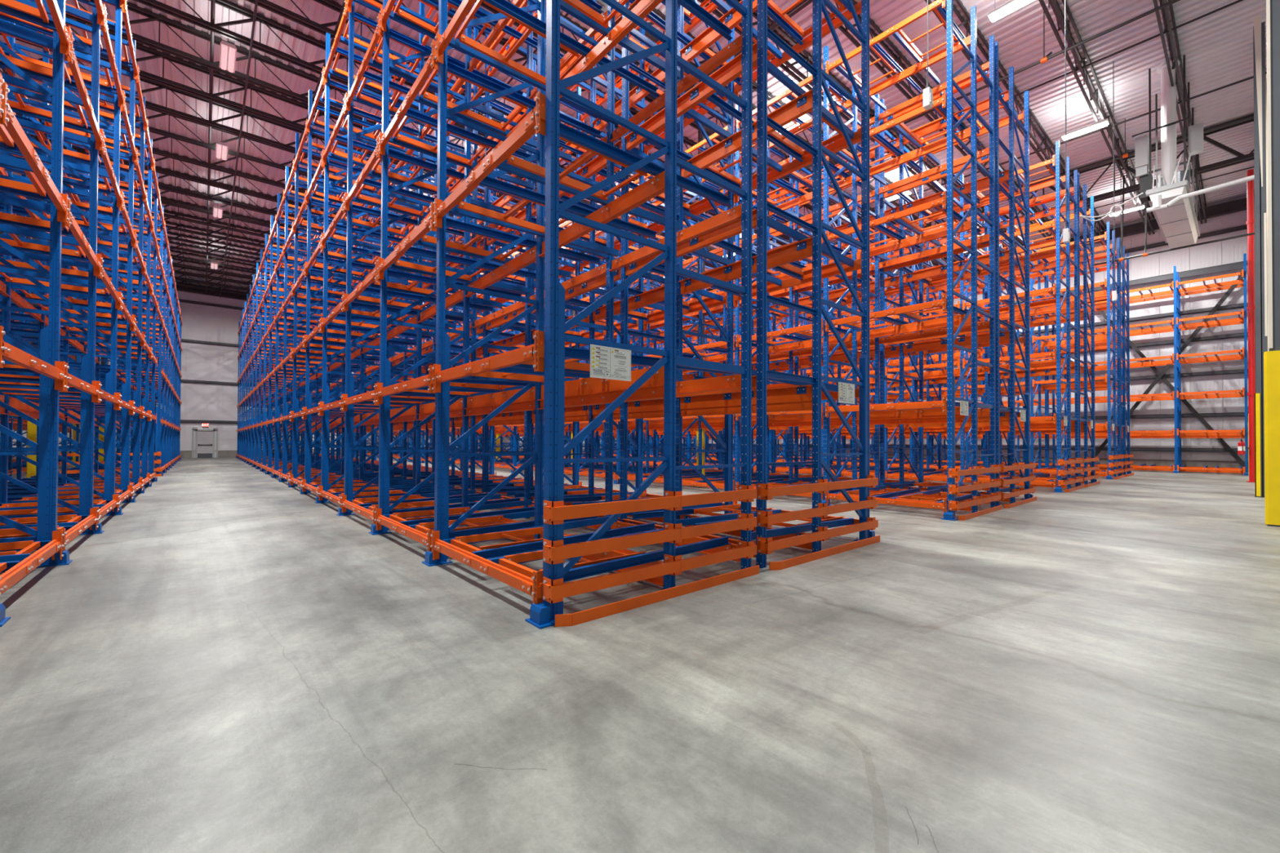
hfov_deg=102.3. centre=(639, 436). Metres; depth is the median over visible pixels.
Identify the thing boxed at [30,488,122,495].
cart
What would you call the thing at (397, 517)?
cart
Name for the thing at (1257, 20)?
trim
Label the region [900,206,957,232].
cart
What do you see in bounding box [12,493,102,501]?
cart
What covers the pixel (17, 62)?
cart
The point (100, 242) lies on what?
cart
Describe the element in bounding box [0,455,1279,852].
floor
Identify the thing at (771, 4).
cart
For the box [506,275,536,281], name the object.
cart
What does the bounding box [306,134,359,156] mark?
cart
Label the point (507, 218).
cart
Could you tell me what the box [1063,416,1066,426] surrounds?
placard
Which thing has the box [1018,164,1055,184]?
cart
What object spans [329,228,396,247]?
cart
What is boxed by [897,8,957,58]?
cart
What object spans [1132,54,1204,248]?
unit
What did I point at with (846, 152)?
cart
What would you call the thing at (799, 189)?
cart
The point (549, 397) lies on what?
rack
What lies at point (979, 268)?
cart
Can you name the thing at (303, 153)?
cart
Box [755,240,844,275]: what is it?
cart
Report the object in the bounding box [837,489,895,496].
cart
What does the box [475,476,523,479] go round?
cart
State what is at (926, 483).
cart
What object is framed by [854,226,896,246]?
cart
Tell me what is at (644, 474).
cart
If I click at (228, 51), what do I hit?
light
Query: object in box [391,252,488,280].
cart
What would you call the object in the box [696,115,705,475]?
column
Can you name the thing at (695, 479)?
cart
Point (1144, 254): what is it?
pipe
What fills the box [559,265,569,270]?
cart
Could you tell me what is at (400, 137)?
cart
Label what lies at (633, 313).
cart
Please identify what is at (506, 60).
cart
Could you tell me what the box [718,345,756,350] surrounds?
cart
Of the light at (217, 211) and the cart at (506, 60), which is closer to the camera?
the cart at (506, 60)
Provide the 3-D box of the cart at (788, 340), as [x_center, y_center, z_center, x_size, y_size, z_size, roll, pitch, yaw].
[3.397,-2.512,13.216,1.200,0.075,0.750,1,-1,-40]
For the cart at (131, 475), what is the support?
attached to the rack at (135, 405)
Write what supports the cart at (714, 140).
attached to the rack at (919, 412)
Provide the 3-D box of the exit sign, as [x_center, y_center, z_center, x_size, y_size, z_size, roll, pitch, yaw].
[-33.735,-0.886,40.007,0.403,0.250,0.144,1,-1,-40]
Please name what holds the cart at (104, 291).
attached to the rack at (135, 405)
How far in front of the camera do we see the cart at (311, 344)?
14.66 m
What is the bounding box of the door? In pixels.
[191,429,217,457]
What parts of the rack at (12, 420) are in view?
upright post, upright post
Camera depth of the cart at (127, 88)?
11.92 m
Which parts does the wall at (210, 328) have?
panel, panel, panel, panel, panel, panel, panel, panel, panel, panel, panel, panel, panel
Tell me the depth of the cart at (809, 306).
17.09 m
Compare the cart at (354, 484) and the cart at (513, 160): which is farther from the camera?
the cart at (354, 484)
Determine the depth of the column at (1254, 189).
22.61 m
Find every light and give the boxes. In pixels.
[210,251,217,269]
[213,202,222,218]
[215,115,228,159]
[219,8,236,73]
[777,112,811,133]
[884,174,911,201]
[987,0,1034,22]
[1061,118,1109,140]
[1108,204,1144,216]
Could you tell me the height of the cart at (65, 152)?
0.075 m
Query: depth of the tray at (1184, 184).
16.23 m
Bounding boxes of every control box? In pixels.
[923,0,933,110]
[1062,0,1070,243]
[1111,61,1117,301]
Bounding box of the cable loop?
[1080,192,1143,221]
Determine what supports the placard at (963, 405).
attached to the rack at (919, 412)
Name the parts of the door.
kick plate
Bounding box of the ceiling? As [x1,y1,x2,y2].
[0,0,1266,333]
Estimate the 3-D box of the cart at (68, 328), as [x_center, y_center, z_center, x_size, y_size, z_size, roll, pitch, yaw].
[-13.096,-2.590,12.511,1.200,0.075,0.750,1,-1,-40]
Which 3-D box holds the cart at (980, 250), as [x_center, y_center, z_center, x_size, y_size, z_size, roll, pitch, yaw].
[11.420,-6.211,16.790,1.200,0.075,0.750,1,-1,-40]
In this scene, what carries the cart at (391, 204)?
attached to the rack at (549, 397)
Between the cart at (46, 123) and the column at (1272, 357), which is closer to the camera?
the column at (1272, 357)
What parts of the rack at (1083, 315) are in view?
guide rail, guide rail, upright post, upright post, guide rail, upright post, upright post, guide rail, upright post, guide rail, guide rail, guide rail, guide rail, guide rail, guide rail, guide rail, guide rail, upright post, upright post, guard rail, guard rail, guard rail, upright post, guard rail, guard rail, guard rail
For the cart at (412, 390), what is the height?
0.075 m
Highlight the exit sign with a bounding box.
[201,423,208,426]
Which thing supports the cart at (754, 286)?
attached to the rack at (807, 396)
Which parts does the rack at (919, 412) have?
guide rail, upright post, upright post, upright post, upright post, guide rail, upright post, guide rail, guide rail, guide rail, guide rail, guide rail, guide rail, guide rail, guide rail, upright post, guide rail, guide rail, guide rail, guide rail, guide rail, guide rail, guide rail, upright post, guide rail, guide rail, guide rail, upright post, guide rail, guide rail, guide rail, guide rail, guide rail, upright post, guide rail, guide rail, guide rail, upright post, guide rail, guide rail, guide rail, guide rail, guide rail, guide rail, guide rail, guide rail, guide rail, upright post, guide rail, guide rail, guide rail, guide rail, guide rail, upright post, guide rail, guide rail, guide rail, guide rail, guide rail, upright post, guide rail, guide rail, guide rail, guide rail, guide rail, guide rail, guide rail, guide rail, guide rail, guide rail, upright post, guide rail, guide rail, guide rail, guide rail, guide rail, guard rail, guard rail, guard rail, guide rail, upright post, guard rail, guard rail, guard rail, upright post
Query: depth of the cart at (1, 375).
6.21 m
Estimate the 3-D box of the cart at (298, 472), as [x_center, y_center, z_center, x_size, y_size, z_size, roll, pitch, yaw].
[-11.050,1.241,17.215,1.200,0.075,0.750,1,-1,-40]
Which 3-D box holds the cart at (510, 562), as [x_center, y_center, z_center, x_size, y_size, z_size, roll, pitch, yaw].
[-0.620,1.162,4.918,1.200,0.075,0.750,1,-1,-40]
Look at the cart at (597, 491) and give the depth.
11.26 m
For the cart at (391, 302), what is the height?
0.075 m
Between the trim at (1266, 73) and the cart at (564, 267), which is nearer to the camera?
the cart at (564, 267)
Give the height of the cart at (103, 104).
0.075 m
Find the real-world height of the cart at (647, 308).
0.075 m
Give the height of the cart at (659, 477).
0.075 m
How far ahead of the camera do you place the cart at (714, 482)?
14.17 m
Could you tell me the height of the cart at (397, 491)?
0.075 m
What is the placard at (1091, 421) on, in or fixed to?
attached to the rack at (1083, 315)
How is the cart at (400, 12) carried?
attached to the rack at (549, 397)
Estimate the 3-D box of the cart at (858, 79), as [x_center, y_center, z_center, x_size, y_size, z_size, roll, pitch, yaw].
[5.027,-8.164,11.380,1.200,0.075,0.750,1,-1,-40]
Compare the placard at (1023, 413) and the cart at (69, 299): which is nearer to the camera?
the cart at (69, 299)
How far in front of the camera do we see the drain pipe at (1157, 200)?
15.29 m
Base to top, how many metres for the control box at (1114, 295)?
7.600 m
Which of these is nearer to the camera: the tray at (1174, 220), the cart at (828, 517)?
the cart at (828, 517)
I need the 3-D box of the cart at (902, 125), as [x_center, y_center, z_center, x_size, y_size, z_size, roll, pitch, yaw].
[5.814,-6.300,10.423,1.200,0.075,0.750,1,-1,-40]
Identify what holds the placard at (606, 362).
attached to the rack at (549, 397)
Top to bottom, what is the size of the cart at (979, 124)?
0.075 m
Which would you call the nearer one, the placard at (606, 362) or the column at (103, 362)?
the placard at (606, 362)
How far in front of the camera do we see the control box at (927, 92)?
8.73 m
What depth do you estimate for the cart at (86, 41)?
7.98 m
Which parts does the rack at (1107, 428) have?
guide rail, guide rail, upright post, upright post, guard rail, guard rail, guard rail, upright post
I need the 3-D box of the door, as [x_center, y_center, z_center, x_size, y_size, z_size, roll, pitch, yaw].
[-33.746,0.559,39.997,1.540,2.200,0.170,1,-1,-40]
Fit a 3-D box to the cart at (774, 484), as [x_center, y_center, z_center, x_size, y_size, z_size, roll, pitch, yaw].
[3.380,1.262,13.178,1.200,0.075,0.750,1,-1,-40]
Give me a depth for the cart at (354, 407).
11.95 m
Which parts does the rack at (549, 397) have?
upright post, upright post, guide rail, upright post, guide rail, guide rail, guide rail, guide rail, guide rail, guide rail, upright post, guide rail, guide rail, guide rail, guide rail, guide rail, guide rail, guide rail, guide rail, guide rail, guide rail, guide rail, guide rail, guide rail, guide rail, guide rail, guide rail, guide rail, guide rail, guide rail, upright post, guide rail, guide rail, guide rail, guide rail, guide rail, guide rail, guide rail, guide rail, guide rail, guide rail, guide rail, upright post, guide rail, guide rail, guide rail, guide rail, guide rail, guide rail, guide rail, guide rail, guide rail, guide rail, guide rail, upright post, guide rail, guide rail, guide rail, upright post, guide rail, guide rail, guide rail, guide rail, guide rail, guide rail, guide rail, guide rail, guide rail, guide rail, guide rail, guide rail, guide rail, guide rail, guide rail, guide rail, guide rail, upright post, guide rail, guide rail, guide rail, guide rail, guide rail, upright post, guide rail, guide rail, guide rail, guide rail, guide rail, guide rail, guide rail, guide rail, guide rail, guide rail, guide rail, guide rail, guide rail, guide rail, upright post, guide rail, guide rail, guide rail, guide rail, upright post, guide rail, guide rail, guide rail, guide rail, guide rail, guide rail, guide rail, guide rail, guide rail, guide rail, guide rail, guide rail, guide rail, guide rail, guide rail, guide rail, guide rail, guide rail, guide rail, upright post, guide rail, guide rail, upright post, guide rail, guide rail, guide rail, guide rail, guide rail, guide rail, guide rail, guide rail, guide rail, guide rail, guide rail, upright post, guide rail, guide rail, guide rail, guide rail, guide rail, guide rail, guide rail, guide rail, guide rail, upright post, guide rail, guide rail, guide rail, guide rail, guide rail, guide rail, upright post, guide rail, guide rail, guide rail, upright post, guide rail, guide rail, guide rail, guide rail, guide rail, guide rail, guide rail, guide rail, guide rail, guide rail, upright post, guide rail, guide rail, guide rail, upright post, guide rail, guide rail, guide rail, guide rail, guide rail, guide rail, guide rail, guide rail, guide rail, guide rail, guide rail, upright post, guide rail, guide rail, guide rail, upright post, guide rail, upright post, guide rail, guide rail, guide rail, guide rail, guide rail, guide rail, guide rail, upright post, guard rail, guard rail, guard rail, guide rail, guide rail, guide rail, guide rail, upright post, guide rail, guard rail, guard rail, guard rail, upright post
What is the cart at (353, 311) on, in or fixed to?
attached to the rack at (549, 397)
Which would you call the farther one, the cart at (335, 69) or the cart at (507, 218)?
the cart at (335, 69)
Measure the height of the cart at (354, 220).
0.075 m
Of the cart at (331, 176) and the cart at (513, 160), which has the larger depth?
the cart at (331, 176)
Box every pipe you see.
[457,0,812,255]
[460,0,1180,323]
[914,115,1253,220]
[1093,146,1254,265]
[1146,174,1254,212]
[1245,168,1256,482]
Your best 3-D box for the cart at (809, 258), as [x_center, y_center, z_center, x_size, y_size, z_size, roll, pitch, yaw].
[4.200,-4.407,12.297,1.200,0.075,0.750,1,-1,-40]
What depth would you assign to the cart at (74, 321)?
11.87 m
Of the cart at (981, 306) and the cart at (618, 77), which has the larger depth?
the cart at (981, 306)
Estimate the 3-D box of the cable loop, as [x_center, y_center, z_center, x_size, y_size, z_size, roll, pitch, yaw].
[14.867,-7.283,16.492,2.124,0.899,0.507,0,-1,-4]
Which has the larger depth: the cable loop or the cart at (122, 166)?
the cable loop
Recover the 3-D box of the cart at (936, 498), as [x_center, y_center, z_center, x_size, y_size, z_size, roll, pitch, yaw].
[5.782,1.244,10.347,1.200,0.075,0.750,1,-1,-40]
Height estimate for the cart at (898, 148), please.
0.075 m
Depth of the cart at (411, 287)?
8.93 m
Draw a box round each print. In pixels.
[593,349,626,377]
[840,384,853,402]
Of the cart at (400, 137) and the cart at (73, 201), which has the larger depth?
the cart at (73, 201)
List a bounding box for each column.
[26,135,40,477]
[72,297,82,466]
[98,275,109,461]
[496,247,501,459]
[570,222,575,464]
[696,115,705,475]
[1248,189,1256,460]
[1253,21,1267,497]
[1263,0,1279,526]
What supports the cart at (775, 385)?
attached to the rack at (807, 396)
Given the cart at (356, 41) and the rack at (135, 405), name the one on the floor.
the rack at (135, 405)
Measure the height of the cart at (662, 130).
0.075 m
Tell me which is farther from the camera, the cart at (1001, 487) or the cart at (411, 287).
the cart at (1001, 487)
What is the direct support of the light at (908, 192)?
hanging from the ceiling
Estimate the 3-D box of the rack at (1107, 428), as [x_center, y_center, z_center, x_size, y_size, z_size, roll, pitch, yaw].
[4.204,-3.278,39.051,2.645,10.180,47.456,1,-1,-40]
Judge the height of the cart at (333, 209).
0.075 m
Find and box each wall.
[12,279,600,459]
[614,195,1248,472]
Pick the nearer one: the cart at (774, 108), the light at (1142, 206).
the cart at (774, 108)
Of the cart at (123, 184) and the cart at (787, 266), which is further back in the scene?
the cart at (123, 184)
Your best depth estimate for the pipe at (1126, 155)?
19.15 m
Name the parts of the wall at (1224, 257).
panel, panel, panel, panel, panel, panel, panel, panel, panel, panel, panel, panel, panel, panel, panel, panel, panel, panel, panel, panel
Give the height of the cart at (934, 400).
0.075 m
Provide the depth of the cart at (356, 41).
10.76 m
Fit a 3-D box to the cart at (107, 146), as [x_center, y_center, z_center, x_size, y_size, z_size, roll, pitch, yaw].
[-14.689,-8.217,14.475,1.200,0.075,0.750,1,-1,-40]
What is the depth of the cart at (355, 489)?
11.51 m
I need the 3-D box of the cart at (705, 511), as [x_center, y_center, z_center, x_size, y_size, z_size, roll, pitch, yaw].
[1.526,1.206,8.350,1.200,0.075,0.750,1,-1,-40]
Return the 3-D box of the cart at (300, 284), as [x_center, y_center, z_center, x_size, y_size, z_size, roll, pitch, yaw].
[-9.420,-4.435,15.379,1.200,0.075,0.750,1,-1,-40]
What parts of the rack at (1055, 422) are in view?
guide rail, upright post, upright post, guide rail, upright post, guide rail, upright post, guide rail, guide rail, guide rail, upright post, guide rail, upright post, guide rail, guide rail, guide rail, guide rail, guide rail, guide rail, guide rail, guide rail, guide rail, upright post, guard rail, guard rail, guard rail, upright post, upright post, guard rail, guard rail, guard rail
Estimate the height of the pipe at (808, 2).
1.362 m
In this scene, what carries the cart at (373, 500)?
attached to the rack at (549, 397)
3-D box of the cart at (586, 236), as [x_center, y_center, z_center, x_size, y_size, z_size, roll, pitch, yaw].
[-0.866,-4.440,11.256,1.200,0.075,0.750,1,-1,-40]
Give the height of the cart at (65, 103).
0.075 m
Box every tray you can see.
[1145,179,1199,243]
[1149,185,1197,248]
[1154,203,1191,238]
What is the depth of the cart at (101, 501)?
8.69 m
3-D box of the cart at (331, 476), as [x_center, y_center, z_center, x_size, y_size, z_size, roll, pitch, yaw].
[-9.444,1.229,15.321,1.200,0.075,0.750,1,-1,-40]
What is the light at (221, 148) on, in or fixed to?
hanging from the ceiling
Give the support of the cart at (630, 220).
attached to the rack at (807, 396)
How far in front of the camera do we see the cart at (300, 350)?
15.54 m
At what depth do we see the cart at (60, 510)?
7.80 m
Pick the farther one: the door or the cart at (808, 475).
the door
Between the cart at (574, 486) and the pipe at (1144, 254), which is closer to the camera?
the cart at (574, 486)
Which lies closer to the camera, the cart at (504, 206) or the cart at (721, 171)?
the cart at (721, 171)
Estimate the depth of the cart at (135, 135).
14.07 m
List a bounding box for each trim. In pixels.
[1253,14,1266,336]
[1265,73,1268,351]
[1266,0,1272,348]
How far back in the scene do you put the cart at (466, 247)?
7.03 m
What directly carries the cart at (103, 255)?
attached to the rack at (135, 405)
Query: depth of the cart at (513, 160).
5.03 m
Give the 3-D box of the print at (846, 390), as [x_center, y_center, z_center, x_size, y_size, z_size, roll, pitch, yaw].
[2.768,-0.577,6.904,0.356,0.217,0.001,1,-1,-40]
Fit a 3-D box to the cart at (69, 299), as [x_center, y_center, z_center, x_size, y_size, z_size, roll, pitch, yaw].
[-10.678,-2.608,9.660,1.200,0.075,0.750,1,-1,-40]
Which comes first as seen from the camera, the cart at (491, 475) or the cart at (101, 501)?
the cart at (101, 501)
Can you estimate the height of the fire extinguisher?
0.608 m
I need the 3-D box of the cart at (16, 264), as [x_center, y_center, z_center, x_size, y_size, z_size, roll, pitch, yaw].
[-9.061,-2.620,7.754,1.200,0.075,0.750,1,-1,-40]
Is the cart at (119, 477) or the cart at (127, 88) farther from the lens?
the cart at (119, 477)
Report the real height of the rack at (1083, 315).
10.180 m
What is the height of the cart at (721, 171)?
0.075 m
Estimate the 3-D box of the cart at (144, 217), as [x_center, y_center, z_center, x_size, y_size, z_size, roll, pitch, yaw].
[-14.697,-6.347,14.456,1.200,0.075,0.750,1,-1,-40]
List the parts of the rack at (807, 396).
guide rail, upright post, upright post, guide rail, upright post, guide rail, guide rail, guide rail, guide rail, guide rail, upright post, guide rail, upright post, guide rail, guide rail, guide rail, guide rail, guide rail, upright post, guide rail, upright post, guide rail, guide rail, guide rail, guide rail, guide rail, guide rail, guide rail, guide rail, guide rail, guide rail, guide rail, upright post, upright post, guide rail, guide rail, guide rail, upright post, guide rail, guide rail, guide rail, guide rail, guide rail, guide rail, guide rail, guide rail, guide rail, guide rail, guide rail, guide rail, guide rail, guide rail, upright post, guide rail, guide rail, upright post, guide rail, guide rail, guide rail, guide rail, guide rail, guide rail, guide rail, upright post, guide rail, guide rail, guide rail, guide rail, upright post, guide rail, guide rail, guide rail, guide rail, guide rail, guide rail, guide rail, upright post, guide rail, guide rail, guide rail, upright post, guide rail, guide rail, guide rail, guide rail, guide rail, guide rail, upright post, guide rail, guide rail, guide rail, guide rail, guide rail, guide rail, guide rail, guide rail, upright post, guide rail, guide rail, guide rail, guide rail, guide rail, upright post, guide rail, guard rail, guard rail, guard rail, guide rail, guide rail, guide rail, guide rail, upright post, guide rail, guard rail, guard rail, guard rail, upright post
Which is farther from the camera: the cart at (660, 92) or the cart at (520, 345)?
the cart at (520, 345)
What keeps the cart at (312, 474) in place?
attached to the rack at (549, 397)
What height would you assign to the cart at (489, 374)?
0.075 m
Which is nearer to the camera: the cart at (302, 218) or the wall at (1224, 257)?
the cart at (302, 218)
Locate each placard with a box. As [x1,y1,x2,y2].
[590,344,631,381]
[838,382,854,404]
[960,400,968,415]
[1020,409,1026,421]
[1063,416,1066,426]
[1090,420,1093,428]
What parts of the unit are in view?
fan motor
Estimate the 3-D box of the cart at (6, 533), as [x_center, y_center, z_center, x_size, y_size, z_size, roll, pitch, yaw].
[-7.460,1.141,5.809,1.200,0.075,0.750,1,-1,-40]
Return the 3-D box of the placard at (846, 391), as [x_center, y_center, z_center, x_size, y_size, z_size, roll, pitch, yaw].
[2.773,-0.578,6.911,0.430,0.270,0.006,1,-1,-40]
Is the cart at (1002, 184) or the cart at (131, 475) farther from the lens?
the cart at (1002, 184)
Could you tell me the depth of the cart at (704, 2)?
9.91 m
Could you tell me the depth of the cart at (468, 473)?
17.02 m
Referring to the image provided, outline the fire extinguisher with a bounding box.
[1237,438,1248,454]
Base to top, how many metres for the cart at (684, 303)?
0.075 m
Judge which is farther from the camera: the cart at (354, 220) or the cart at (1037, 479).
the cart at (1037, 479)
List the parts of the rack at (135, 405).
upright post, guide rail, guide rail, guide rail, guide rail, guide rail, guide rail, guide rail, guide rail, guide rail, guide rail, upright post, guide rail, guide rail, guide rail, guide rail, guide rail, guide rail, guide rail, guide rail, guide rail, guide rail, guide rail, guide rail, guide rail, guide rail, guide rail, guide rail, guide rail, guide rail, upright post, guide rail, guide rail, guide rail, guide rail, guide rail, guide rail, guide rail, guide rail, guide rail, guide rail, upright post, guide rail, guide rail, guide rail, guide rail, guide rail, guide rail, guide rail, guide rail, guide rail, guide rail, guide rail, guide rail, guide rail, guide rail, guide rail, guide rail, guide rail, guide rail, guide rail, guide rail, guide rail, guide rail, guide rail, guide rail, guide rail, upright post, guide rail, guide rail, guide rail, guide rail, guide rail, guide rail, guide rail, guide rail, guide rail, guide rail, guide rail, guide rail, guide rail, guide rail, guide rail, guide rail, guide rail, guide rail, guide rail, upright post, guide rail, guide rail, guide rail, guide rail, guard rail, guide rail, guide rail, guard rail, guard rail, guide rail, guide rail, guide rail, upright post, guide rail, guide rail, guide rail, guide rail, guide rail, guide rail, guide rail, guide rail, upright post, guide rail, guide rail, guide rail, guide rail, guide rail, guide rail, upright post, guide rail, guide rail, guide rail, guide rail, guide rail, guide rail, guide rail, guide rail, guide rail, guide rail, upright post, guide rail, guide rail, guide rail, guide rail, guide rail, guide rail, guide rail, upright post, guide rail, guide rail, guide rail, guide rail, guide rail, guide rail, guide rail, guide rail, guide rail, guide rail, guide rail, guide rail, guide rail, guide rail, guide rail, guide rail, upright post, guide rail, guide rail, guide rail, guide rail, guide rail, guide rail, guard rail, guard rail, guide rail, guard rail, upright post, guide rail, guide rail, guide rail, guide rail, guide rail, upright post, guide rail, upright post, upright post, upright post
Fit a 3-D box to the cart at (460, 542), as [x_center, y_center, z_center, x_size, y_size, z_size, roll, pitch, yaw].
[-1.415,1.168,5.856,1.200,0.075,0.750,1,-1,-40]
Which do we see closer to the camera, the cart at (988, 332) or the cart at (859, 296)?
the cart at (988, 332)
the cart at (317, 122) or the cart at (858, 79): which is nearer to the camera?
the cart at (858, 79)
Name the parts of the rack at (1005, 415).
guide rail, upright post, guide rail, upright post, guide rail, guide rail, guide rail, guide rail, guide rail, upright post, guide rail, upright post, guide rail, upright post, guide rail, guide rail, guide rail, guide rail, guide rail, guide rail, upright post, guide rail, guide rail, guide rail, guide rail, guide rail, guide rail, upright post, guide rail, guide rail, guide rail, guide rail, guide rail, upright post, guide rail, guide rail, guide rail, guide rail, upright post, guide rail, guide rail, guide rail, guide rail, guide rail, upright post, guide rail, guide rail, guide rail, guide rail, guide rail, guide rail, guide rail, upright post, guide rail, guide rail, guide rail, guide rail, guide rail, guide rail, guard rail, guard rail, guard rail, upright post, upright post, guard rail, guard rail, guard rail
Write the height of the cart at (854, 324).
0.075 m
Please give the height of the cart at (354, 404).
0.075 m
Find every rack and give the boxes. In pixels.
[0,0,182,626]
[0,210,95,476]
[235,0,759,629]
[280,0,879,570]
[358,0,1002,520]
[396,40,1036,508]
[477,140,1084,492]
[479,172,1100,487]
[533,221,1124,479]
[582,239,1133,476]
[613,253,1248,475]
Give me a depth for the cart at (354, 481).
13.39 m
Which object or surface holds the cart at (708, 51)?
attached to the rack at (807, 396)
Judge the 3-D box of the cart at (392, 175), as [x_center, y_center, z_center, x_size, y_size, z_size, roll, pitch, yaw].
[-3.807,-4.478,8.761,1.200,0.075,0.750,1,-1,-40]
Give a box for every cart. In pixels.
[0,11,102,48]
[0,31,71,83]
[0,32,112,88]
[0,153,111,191]
[0,212,68,231]
[0,232,85,257]
[0,253,88,276]
[0,271,109,294]
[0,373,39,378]
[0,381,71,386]
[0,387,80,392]
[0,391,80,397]
[0,498,106,507]
[0,506,79,515]
[0,514,81,525]
[0,525,63,538]
[2,82,87,128]
[10,126,100,163]
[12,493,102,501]
[17,288,111,307]
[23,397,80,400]
[30,77,120,121]
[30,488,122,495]
[37,303,124,319]
[41,211,126,233]
[44,120,127,146]
[47,22,128,63]
[52,50,129,91]
[57,481,134,486]
[57,485,119,489]
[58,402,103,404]
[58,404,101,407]
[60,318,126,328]
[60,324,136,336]
[62,232,128,248]
[62,243,137,262]
[64,141,128,169]
[65,0,122,29]
[66,191,112,213]
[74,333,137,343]
[76,88,139,117]
[76,479,131,482]
[80,173,138,190]
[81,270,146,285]
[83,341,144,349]
[84,200,146,222]
[93,474,141,476]
[93,476,142,479]
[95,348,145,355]
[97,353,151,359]
[98,222,147,234]
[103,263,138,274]
[105,137,147,158]
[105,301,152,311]
[107,195,139,206]
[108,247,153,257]
[110,123,140,137]
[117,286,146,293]
[119,180,153,188]
[120,158,148,173]
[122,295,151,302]
[285,471,320,475]
[288,185,333,201]
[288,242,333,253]
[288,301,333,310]
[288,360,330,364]
[293,173,339,186]
[293,234,337,243]
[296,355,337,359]
[296,475,342,479]
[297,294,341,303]
[297,473,334,476]
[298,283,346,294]
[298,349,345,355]
[299,151,347,175]
[299,217,346,235]
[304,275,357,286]
[305,204,358,217]
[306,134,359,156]
[309,480,363,485]
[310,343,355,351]
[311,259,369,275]
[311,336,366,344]
[311,477,356,481]
[312,184,364,207]
[313,109,368,139]
[320,168,381,191]
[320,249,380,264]
[320,483,375,488]
[321,84,378,115]
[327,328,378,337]
[327,486,391,493]
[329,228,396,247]
[330,140,397,171]
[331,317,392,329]
[332,52,398,93]
[338,489,407,497]
[341,212,413,235]
[342,113,414,150]
[343,17,411,65]
[343,302,410,320]
[351,494,431,504]
[354,292,431,310]
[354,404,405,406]
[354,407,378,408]
[355,76,431,123]
[355,183,431,216]
[363,0,435,18]
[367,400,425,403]
[368,500,455,511]
[371,156,458,191]
[373,36,453,84]
[373,280,453,295]
[389,506,486,522]
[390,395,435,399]
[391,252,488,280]
[392,115,489,165]
[393,0,490,41]
[405,389,477,395]
[415,515,525,533]
[418,68,528,132]
[419,229,527,261]
[448,472,482,475]
[449,382,515,390]
[450,526,577,552]
[453,184,567,234]
[454,0,579,85]
[457,474,503,477]
[470,371,573,382]
[471,293,502,301]
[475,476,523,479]
[493,339,524,347]
[493,479,543,483]
[498,548,646,577]
[502,131,648,200]
[502,198,536,217]
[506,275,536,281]
[514,482,568,486]
[521,346,646,371]
[542,484,597,489]
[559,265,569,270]
[563,0,628,28]
[564,327,589,336]
[567,315,620,326]
[567,488,631,494]
[570,84,599,99]
[577,137,603,155]
[582,231,619,245]
[595,53,631,83]
[600,493,663,500]
[602,300,664,318]
[617,104,665,135]
[617,205,663,229]
[627,473,661,476]
[628,245,638,249]
[629,16,665,48]
[642,285,714,306]
[643,304,664,310]
[656,71,717,110]
[657,188,707,209]
[657,475,693,479]
[682,477,722,481]
[684,0,710,18]
[686,350,722,355]
[692,503,773,515]
[701,265,773,289]
[703,24,775,79]
[706,148,774,186]
[711,130,756,154]
[711,480,755,484]
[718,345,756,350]
[751,182,797,205]
[751,482,795,487]
[752,105,797,128]
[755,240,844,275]
[755,337,797,344]
[766,382,837,393]
[767,0,846,38]
[767,269,780,275]
[769,96,844,156]
[772,515,845,526]
[790,87,842,106]
[791,164,842,186]
[793,296,823,308]
[793,474,822,477]
[796,328,842,337]
[798,184,823,194]
[805,257,823,261]
[828,287,861,300]
[830,476,859,479]
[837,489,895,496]
[840,45,896,84]
[840,136,896,164]
[846,318,896,328]
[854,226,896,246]
[869,208,899,228]
[869,276,909,292]
[873,139,905,163]
[884,479,911,482]
[895,493,956,502]
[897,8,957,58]
[897,106,957,145]
[897,400,941,403]
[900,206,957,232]
[903,306,957,320]
[912,191,959,215]
[912,264,958,282]
[913,338,942,343]
[913,481,957,486]
[920,127,946,145]
[964,103,1008,130]
[964,253,1008,271]
[965,176,1008,200]
[965,331,989,336]
[977,183,1007,197]
[977,240,1008,253]
[977,300,1008,309]
[977,475,1009,478]
[982,486,1009,490]
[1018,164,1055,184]
[1019,228,1055,243]
[1021,292,1056,302]
[1030,351,1053,360]
[1034,477,1053,481]

